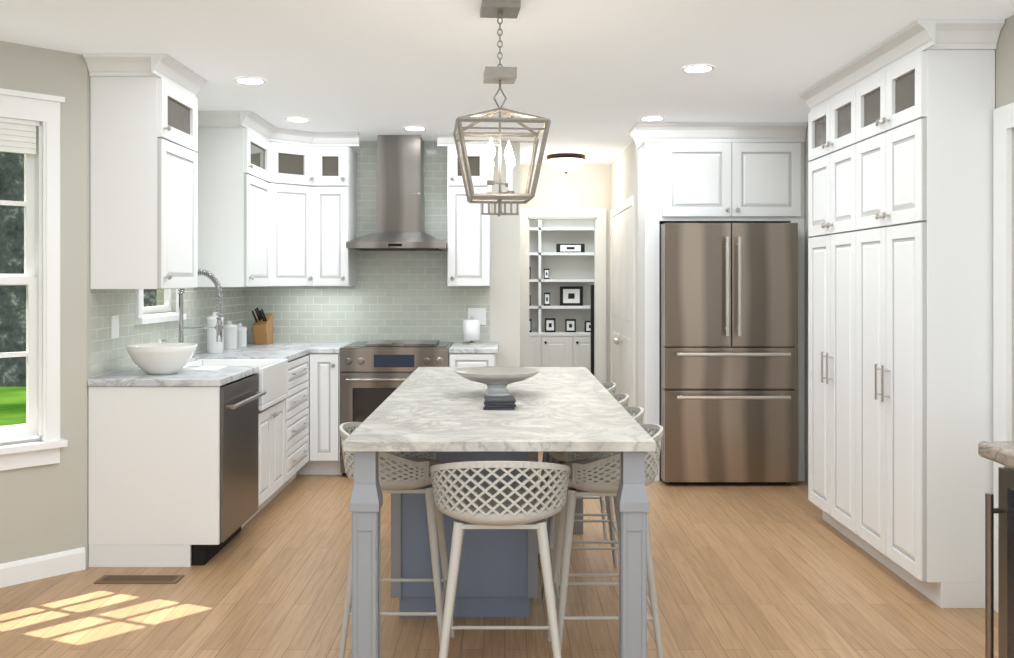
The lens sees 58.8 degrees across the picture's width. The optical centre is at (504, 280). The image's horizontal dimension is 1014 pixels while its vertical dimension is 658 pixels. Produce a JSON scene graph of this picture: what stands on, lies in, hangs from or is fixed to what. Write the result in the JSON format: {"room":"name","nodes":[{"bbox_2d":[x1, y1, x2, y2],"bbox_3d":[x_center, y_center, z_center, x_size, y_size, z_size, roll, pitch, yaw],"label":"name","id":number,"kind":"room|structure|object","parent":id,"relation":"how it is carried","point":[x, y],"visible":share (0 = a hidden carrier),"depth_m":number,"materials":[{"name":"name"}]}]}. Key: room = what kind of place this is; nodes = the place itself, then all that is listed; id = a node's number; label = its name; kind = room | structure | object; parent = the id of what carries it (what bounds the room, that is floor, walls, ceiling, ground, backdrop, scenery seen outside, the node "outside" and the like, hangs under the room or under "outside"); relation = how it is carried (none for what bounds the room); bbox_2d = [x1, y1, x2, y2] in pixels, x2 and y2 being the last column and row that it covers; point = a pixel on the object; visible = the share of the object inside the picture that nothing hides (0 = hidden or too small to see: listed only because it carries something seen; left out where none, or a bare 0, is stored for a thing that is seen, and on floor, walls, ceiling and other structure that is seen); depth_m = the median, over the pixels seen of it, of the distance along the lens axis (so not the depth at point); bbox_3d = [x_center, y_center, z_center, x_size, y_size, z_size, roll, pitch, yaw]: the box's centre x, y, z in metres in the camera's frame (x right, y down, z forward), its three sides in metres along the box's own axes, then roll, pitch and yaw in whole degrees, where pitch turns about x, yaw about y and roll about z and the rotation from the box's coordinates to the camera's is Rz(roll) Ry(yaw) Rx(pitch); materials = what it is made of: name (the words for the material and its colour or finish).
{"room":"kitchen","nodes":[
{"label":"kitchen","id":0,"kind":"room"},
{"bbox_2d":[0,41,86,567],"bbox_3d":[-2.843,0.150,3.672,0.120,2.500,2.150,0,0,45],"label":"wall","id":1,"kind":"structure","parent":0,"point":[43,508],"depth_m":4.31,"materials":[{"name":"paint"}]},
{"bbox_2d":[0,88,67,470],"bbox_3d":[-2.432,-0.005,4.026,0.160,1.740,0.850,0,0,45],"label":"window","id":2,"kind":"structure","parent":1,"relation":"in","point":[41,203],"depth_m":4.24,"materials":[{"name":"white wood"}]},
{"bbox_2d":[0,122,35,154],"bbox_3d":[-2.430,-0.663,4.024,0.026,0.134,0.616,0,0,45],"label":"window shade","id":3,"kind":"object","parent":2,"relation":"attached to","point":[14,138],"visible":1,"depth_m":4.18,"materials":[{"name":"fabric"}]},
{"bbox_2d":[0,547,84,587],"bbox_3d":[-2.799,1.347,3.620,2.138,0.105,0.016,0,0,-45],"label":"baseboard","id":4,"kind":"structure","parent":1,"relation":"attached to","point":[59,563],"depth_m":4.23,"materials":[{"name":"white wood"}]},
{"bbox_2d":[87,67,244,567],"bbox_3d":[-2.100,0.150,5.780,0.120,2.500,2.780,0,0,0],"label":"wall","id":5,"kind":"structure","parent":0,"point":[106,355],"depth_m":4.81,"materials":[{"name":"paint"}]},
{"bbox_2d":[111,315,118,338],"label":"outlet plates","id":6,"kind":"object","parent":5,"relation":"attached to","point":[114,319],"depth_m":4.69,"materials":[{"name":"white plastic"}]},
{"bbox_2d":[83,54,206,288],"bbox_3d":[-1.836,-0.529,4.643,0.402,1.138,0.595,0,0,0],"label":"upper cabinet","id":7,"kind":"object","parent":5,"relation":"attached to","point":[144,107],"visible":1,"depth_m":4.42,"materials":[{"name":"white wood"}]},
{"bbox_2d":[135,289,185,324],"bbox_3d":[-2.070,-0.275,5.305,0.140,1.030,0.690,0,0,0],"label":"window","id":8,"kind":"structure","parent":5,"relation":"in","point":[140,310],"depth_m":5.25,"materials":[{"name":"white wood"}]},
{"bbox_2d":[196,111,275,286],"bbox_3d":[-1.836,-0.529,6.136,0.402,1.138,0.651,0,0,0],"label":"upper cabinet","id":9,"kind":"object","parent":5,"relation":"attached to","point":[233,152],"visible":0.92,"depth_m":5.88,"materials":[{"name":"white wood"}]},
{"bbox_2d":[245,141,519,366],"bbox_3d":[-0.962,0.150,7.775,2.157,2.500,1.450,0,0,0],"label":"wall","id":10,"kind":"structure","parent":0,"point":[396,295],"depth_m":7.05,"materials":[{"name":"tile"}]},
{"bbox_2d":[267,127,313,286],"bbox_3d":[-1.713,-0.529,6.729,0.648,1.138,0.637,0,0,0],"label":"upper cabinet","id":11,"kind":"object","parent":10,"relation":"attached to","point":[291,164],"visible":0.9,"depth_m":6.57,"materials":[{"name":"white wood"}]},
{"bbox_2d":[312,132,358,285],"bbox_3d":[-1.262,-0.529,6.846,0.349,1.138,0.402,0,0,0],"label":"upper cabinet","id":12,"kind":"object","parent":10,"relation":"attached to","point":[334,161],"visible":0.99,"depth_m":6.70,"materials":[{"name":"white wood"}]},
{"bbox_2d":[346,135,446,250],"bbox_3d":[-0.797,-0.667,6.798,0.721,0.862,0.499,0,0,0],"label":"range hood","id":13,"kind":"object","parent":10,"relation":"attached to","point":[400,158],"visible":0.92,"depth_m":6.77,"materials":[{"name":"silver metal"}]},
{"bbox_2d":[437,132,498,285],"bbox_3d":[-0.271,-0.529,6.846,0.468,1.138,0.402,0,0,0],"label":"upper cabinet","id":14,"kind":"object","parent":10,"relation":"attached to","point":[468,231],"visible":0.78,"depth_m":6.70,"materials":[{"name":"white wood"}]},
{"bbox_2d":[468,308,485,324],"label":"outlet plates","id":15,"kind":"object","parent":10,"relation":"attached to","point":[478,313],"depth_m":7.04,"materials":[{"name":"white plastic"}]},
{"bbox_2d":[0,452,997,657],"bbox_3d":[-0.625,1.440,4.175,5.850,0.080,12.750,0,0,0],"label":"floor","id":16,"kind":"structure","parent":0,"point":[742,570],"depth_m":3.92,"materials":[{"name":"brown wood"}]},
{"bbox_2d":[94,575,184,583],"bbox_3d":[-1.710,1.397,4.215,0.380,0.006,0.110,0,0,0],"label":"floor vent","id":17,"kind":"object","parent":16,"relation":"in","point":[106,579],"visible":1,"depth_m":4.21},
{"bbox_2d":[88,355,308,566],"bbox_3d":[-1.700,0.959,5.415,0.674,0.883,2.030,0,0,0],"label":"base cabinet","id":18,"kind":"object","parent":16,"relation":"on","point":[154,452],"visible":0.88,"depth_m":4.40,"materials":[{"name":"white wood"}]},
{"bbox_2d":[88,342,498,386],"bbox_3d":[-1.044,0.497,5.718,1.987,0.035,2.659,0,0,0],"label":"countertop","id":19,"kind":"structure","parent":18,"relation":"on","point":[188,376],"depth_m":5.05,"materials":[{"name":"stone"}]},
{"bbox_2d":[126,343,197,374],"bbox_3d":[-1.775,0.406,4.660,0.350,0.149,0.350,0,0,0],"label":"bowl","id":20,"kind":"object","parent":19,"relation":"on","point":[151,358],"visible":1,"depth_m":4.55,"materials":[{"name":"white ceramic"}]},
{"bbox_2d":[178,269,223,342],"bbox_3d":[-1.827,0.204,5.358,0.282,0.552,0.121,0,0,0],"label":"faucet","id":21,"kind":"object","parent":19,"relation":"on","point":[219,327],"visible":0.67,"depth_m":5.38,"materials":[{"name":"silver metal"}]},
{"bbox_2d":[206,312,223,352],"bbox_3d":[-1.940,0.344,6.020,0.114,0.272,0.114,0,0,0],"label":"canister","id":22,"kind":"object","parent":19,"relation":"on","point":[212,346],"visible":0.87,"depth_m":5.97,"materials":[{"name":"white ceramic"}]},
{"bbox_2d":[224,321,237,349],"bbox_3d":[-1.940,0.379,6.330,0.114,0.202,0.114,0,0,0],"label":"canister","id":23,"kind":"object","parent":19,"relation":"on","point":[230,330],"visible":0.86,"depth_m":6.28,"materials":[{"name":"white ceramic"}]},
{"bbox_2d":[185,359,287,410],"bbox_3d":[-1.650,0.614,5.390,0.560,0.243,0.600,0,0,0],"label":"sink","id":24,"kind":"object","parent":19,"relation":"in","point":[273,373],"visible":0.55,"depth_m":5.47,"materials":[{"name":"white ceramic"}]},
{"bbox_2d":[237,323,246,346],"bbox_3d":[-1.940,0.394,6.580,0.104,0.172,0.104,0,0,0],"label":"canister","id":25,"kind":"object","parent":19,"relation":"on","point":[241,331],"visible":0.71,"depth_m":6.54,"materials":[{"name":"white ceramic"}]},
{"bbox_2d":[252,307,272,344],"bbox_3d":[-1.840,0.338,6.823,0.100,0.284,0.254,0,0,0],"label":"knife block","id":26,"kind":"object","parent":19,"relation":"on","point":[263,325],"visible":1,"depth_m":6.78,"materials":[{"name":"brown wood"}]},
{"bbox_2d":[462,316,480,344],"bbox_3d":[-0.255,0.372,6.850,0.140,0.215,0.140,0,0,0],"label":"paper towel","id":27,"kind":"object","parent":19,"relation":"on","point":[471,327],"visible":1,"depth_m":6.79,"materials":[{"name":"white paper"}]},
{"bbox_2d":[191,374,265,564],"bbox_3d":[-1.662,0.961,4.741,0.656,0.879,0.638,0,0,0],"label":"dishwasher","id":28,"kind":"object","parent":16,"relation":"on","point":[238,398],"visible":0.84,"depth_m":4.66,"materials":[{"name":"silver metal"}]},
{"bbox_2d":[296,353,495,474],"bbox_3d":[-1.054,0.959,6.710,1.967,0.883,0.674,0,0,0],"label":"base cabinet","id":29,"kind":"object","parent":16,"relation":"on","point":[324,368],"visible":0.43,"depth_m":6.41,"materials":[{"name":"white wood"}]},
{"bbox_2d":[340,340,452,472],"bbox_3d":[-0.790,0.922,6.698,0.770,0.955,0.688,0,0,0],"label":"range","id":30,"kind":"object","parent":16,"relation":"on","point":[371,371],"visible":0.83,"depth_m":6.41,"materials":[{"name":"silver metal"}]},
{"bbox_2d":[338,422,454,657],"bbox_3d":[-0.404,0.967,3.340,0.414,0.868,0.445,0,0,0],"label":"stool","id":31,"kind":"object","parent":16,"relation":"on","point":[397,474],"visible":0.44,"depth_m":3.18,"materials":[{"name":"beige plastic"}]},
{"bbox_2d":[343,367,655,657],"bbox_3d":[-0.017,0.943,3.898,0.944,0.915,2.363,0,0,0],"label":"kitchen island","id":32,"kind":"object","parent":16,"relation":"on","point":[439,410],"visible":0.8,"depth_m":3.25,"materials":[{"name":"stone"}]},
{"bbox_2d":[454,366,539,395],"bbox_3d":[-0.034,0.432,3.830,0.370,0.105,0.370,0,0,0],"label":"bowl","id":33,"kind":"object","parent":32,"relation":"on","point":[496,378],"visible":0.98,"depth_m":3.79,"materials":[{"name":"white ceramic"}]},
{"bbox_2d":[483,396,515,409],"bbox_3d":[-0.020,0.467,3.440,0.125,0.037,0.125,0,0,0],"label":"coasters","id":34,"kind":"object","parent":32,"relation":"on","point":[491,402],"visible":1,"depth_m":3.38,"materials":[{"name":"stone"}]},
{"bbox_2d":[430,461,569,657],"bbox_3d":[-0.015,0.967,2.862,0.445,0.868,0.414,0,0,0],"label":"stool","id":35,"kind":"object","parent":16,"relation":"on","point":[492,506],"visible":1,"depth_m":2.72,"materials":[{"name":"beige plastic"}]},
{"bbox_2d":[529,220,593,374],"bbox_3d":[0.575,0.250,9.998,1.070,2.300,0.697,0,0,0],"label":"bookshelf","id":36,"kind":"object","parent":16,"relation":"on","point":[559,348],"visible":0.48,"depth_m":10.32,"materials":[{"name":"paint"}]},
{"bbox_2d":[538,382,615,562],"bbox_3d":[0.370,0.967,4.680,0.414,0.868,0.445,0,0,0],"label":"stool","id":37,"kind":"object","parent":16,"relation":"on","point":[612,386],"visible":0.12,"depth_m":4.76,"materials":[{"name":"beige plastic"}]},
{"bbox_2d":[538,394,628,592],"bbox_3d":[0.370,0.967,4.210,0.414,0.868,0.445,0,0,0],"label":"stool","id":38,"kind":"object","parent":16,"relation":"on","point":[624,398],"visible":0.11,"depth_m":4.33,"materials":[{"name":"beige plastic"}]},
{"bbox_2d":[542,407,643,634],"bbox_3d":[0.370,0.967,3.760,0.414,0.868,0.445,0,0,0],"label":"stool","id":39,"kind":"object","parent":16,"relation":"on","point":[560,457],"visible":0.09,"depth_m":3.66,"materials":[{"name":"beige plastic"}]},
{"bbox_2d":[547,424,662,657],"bbox_3d":[0.370,0.967,3.300,0.414,0.868,0.445,0,0,0],"label":"stool","id":40,"kind":"object","parent":16,"relation":"on","point":[600,476],"visible":0.59,"depth_m":3.14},
{"bbox_2d":[629,122,807,480],"bbox_3d":[1.504,0.151,6.425,1.187,2.498,0.390,0,0,0],"label":"surround","id":41,"kind":"object","parent":16,"relation":"on","point":[697,172],"visible":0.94,"depth_m":6.28,"materials":[{"name":"white wood"}]},
{"bbox_2d":[660,223,797,482],"bbox_3d":[1.540,0.502,6.324,0.905,1.795,0.553,0,0,0],"label":"refrigerator","id":42,"kind":"object","parent":16,"relation":"on","point":[729,291],"visible":0.95,"depth_m":6.12,"materials":[{"name":"silver metal"}]},
{"bbox_2d":[800,19,1004,607],"bbox_3d":[1.914,0.151,4.532,0.366,2.498,1.515,0,0,0],"label":"pantry cabinet","id":43,"kind":"object","parent":16,"relation":"on","point":[900,136],"visible":1,"depth_m":4.00,"materials":[{"name":"white wood"}]},
{"bbox_2d":[978,441,1013,469],"bbox_3d":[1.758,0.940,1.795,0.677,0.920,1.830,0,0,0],"label":"countertop","id":44,"kind":"structure","parent":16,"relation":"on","point":[1001,452],"depth_m":2.62,"materials":[{"name":"stone"}]},
{"bbox_2d":[985,467,1013,657],"bbox_3d":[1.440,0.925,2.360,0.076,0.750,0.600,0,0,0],"label":"beverage cooler","id":45,"kind":"object","parent":16,"relation":"on","point":[1005,510],"visible":1,"depth_m":2.62,"materials":[{"name":"silver metal"}]},
{"bbox_2d":[0,0,1013,164],"bbox_3d":[-0.625,-1.140,4.175,5.850,0.080,12.750,0,0,0],"label":"ceiling","id":46,"kind":"structure","parent":0,"point":[369,68],"depth_m":4.29,"materials":[{"name":"paint"}]},
{"bbox_2d":[234,77,265,84],"bbox_3d":[-1.396,-1.096,4.930,0.170,0.006,0.170,0,0,0],"label":"recessed light","id":47,"kind":"object","parent":46,"relation":"in","point":[243,80],"visible":1,"depth_m":4.91,"materials":[{"name":"white"}]},
{"bbox_2d":[285,117,309,121],"bbox_3d":[-1.408,-1.096,6.110,0.170,0.006,0.170,0,0,0],"label":"recessed light","id":48,"kind":"object","parent":46,"relation":"in","point":[292,119],"visible":1,"depth_m":6.09,"materials":[{"name":"white"}]},
{"bbox_2d":[403,126,426,130],"bbox_3d":[-0.647,-1.096,6.470,0.170,0.006,0.170,0,0,0],"label":"recessed light","id":49,"kind":"object","parent":46,"relation":"in","point":[411,128],"visible":1,"depth_m":6.45,"materials":[{"name":"white"}]},
{"bbox_2d":[453,0,550,215],"bbox_3d":[-0.020,-0.681,3.590,0.363,0.836,0.363,0,0,-5],"label":"pendant lantern","id":50,"kind":"object","parent":46,"relation":"hanging from","point":[499,9],"visible":1,"depth_m":3.55,"materials":[{"name":"silver metal"}]},
{"bbox_2d":[547,153,584,173],"bbox_3d":[0.535,-1.020,7.900,0.344,0.159,0.344,0,0,0],"label":"ceiling light","id":51,"kind":"object","parent":46,"relation":"attached to","point":[565,162],"depth_m":7.79,"materials":[{"name":"white glass"}]},
{"bbox_2d":[640,116,664,120],"bbox_3d":[0.993,-1.096,6.070,0.170,0.006,0.170,0,0,0],"label":"recessed light","id":52,"kind":"object","parent":46,"relation":"in","point":[649,118],"visible":1,"depth_m":6.06,"materials":[{"name":"white"}]},
{"bbox_2d":[681,64,714,72],"bbox_3d":[0.997,-1.096,4.650,0.170,0.006,0.170,0,0,0],"label":"recessed light","id":53,"kind":"object","parent":46,"relation":"in","point":[699,68],"visible":1,"depth_m":4.63,"materials":[{"name":"white"}]},
{"bbox_2d":[520,165,610,388],"bbox_3d":[0.619,0.150,8.560,1.003,2.500,0.120,0,0,0],"label":"wall","id":54,"kind":"structure","parent":0,"point":[586,186],"depth_m":8.50,"materials":[{"name":"paint"}]},
{"bbox_2d":[520,208,605,382],"bbox_3d":[0.542,0.357,8.550,0.825,2.085,0.140,0,0,0],"label":"trim","id":55,"kind":"structure","parent":54,"relation":"attached to","point":[598,215],"depth_m":8.48,"materials":[{"name":"white wood"}]},
{"bbox_2d":[611,140,660,411],"bbox_3d":[1.600,0.150,7.562,1.240,2.500,1.875,0,0,0],"label":"wall","id":56,"kind":"structure","parent":0,"point":[624,170],"depth_m":7.23,"materials":[{"name":"paint"}]},
{"bbox_2d":[610,195,635,415],"bbox_3d":[0.961,0.372,7.600,0.072,2.055,1.500,0,0,0],"label":"closet door","id":57,"kind":"structure","parent":56,"relation":"in","point":[623,216],"depth_m":7.55,"materials":[{"name":"white wood"}]},
{"bbox_2d":[790,15,1013,482],"bbox_3d":[2.160,0.150,2.312,0.120,2.500,8.625,0,0,0],"label":"wall","id":58,"kind":"structure","parent":0,"point":[1004,53],"depth_m":3.81,"materials":[{"name":"paint"}]},
{"bbox_2d":[993,102,1013,612],"bbox_3d":[2.089,0.335,3.265,0.022,2.130,1.130,0,0,0],"label":"trim","id":59,"kind":"structure","parent":58,"relation":"attached to","point":[1003,117],"depth_m":3.77,"materials":[{"name":"white wood"}]},
{"label":"outside","id":60,"kind":"structure","parent":0,"visible":0},
{"bbox_2d":[0,152,156,386],"bbox_3d":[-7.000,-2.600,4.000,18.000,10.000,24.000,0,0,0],"label":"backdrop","id":61,"kind":"structure","parent":60,"point":[12,297],"depth_m":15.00,"materials":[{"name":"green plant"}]},
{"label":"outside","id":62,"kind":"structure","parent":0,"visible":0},
{"bbox_2d":[0,387,25,425],"bbox_3d":[-8.985,1.775,3.450,13.630,0.050,22.900,0,0,0],"label":"lawn","id":63,"kind":"structure","parent":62,"point":[12,399],"depth_m":12.65,"materials":[{"name":"green plant"}]}
]}

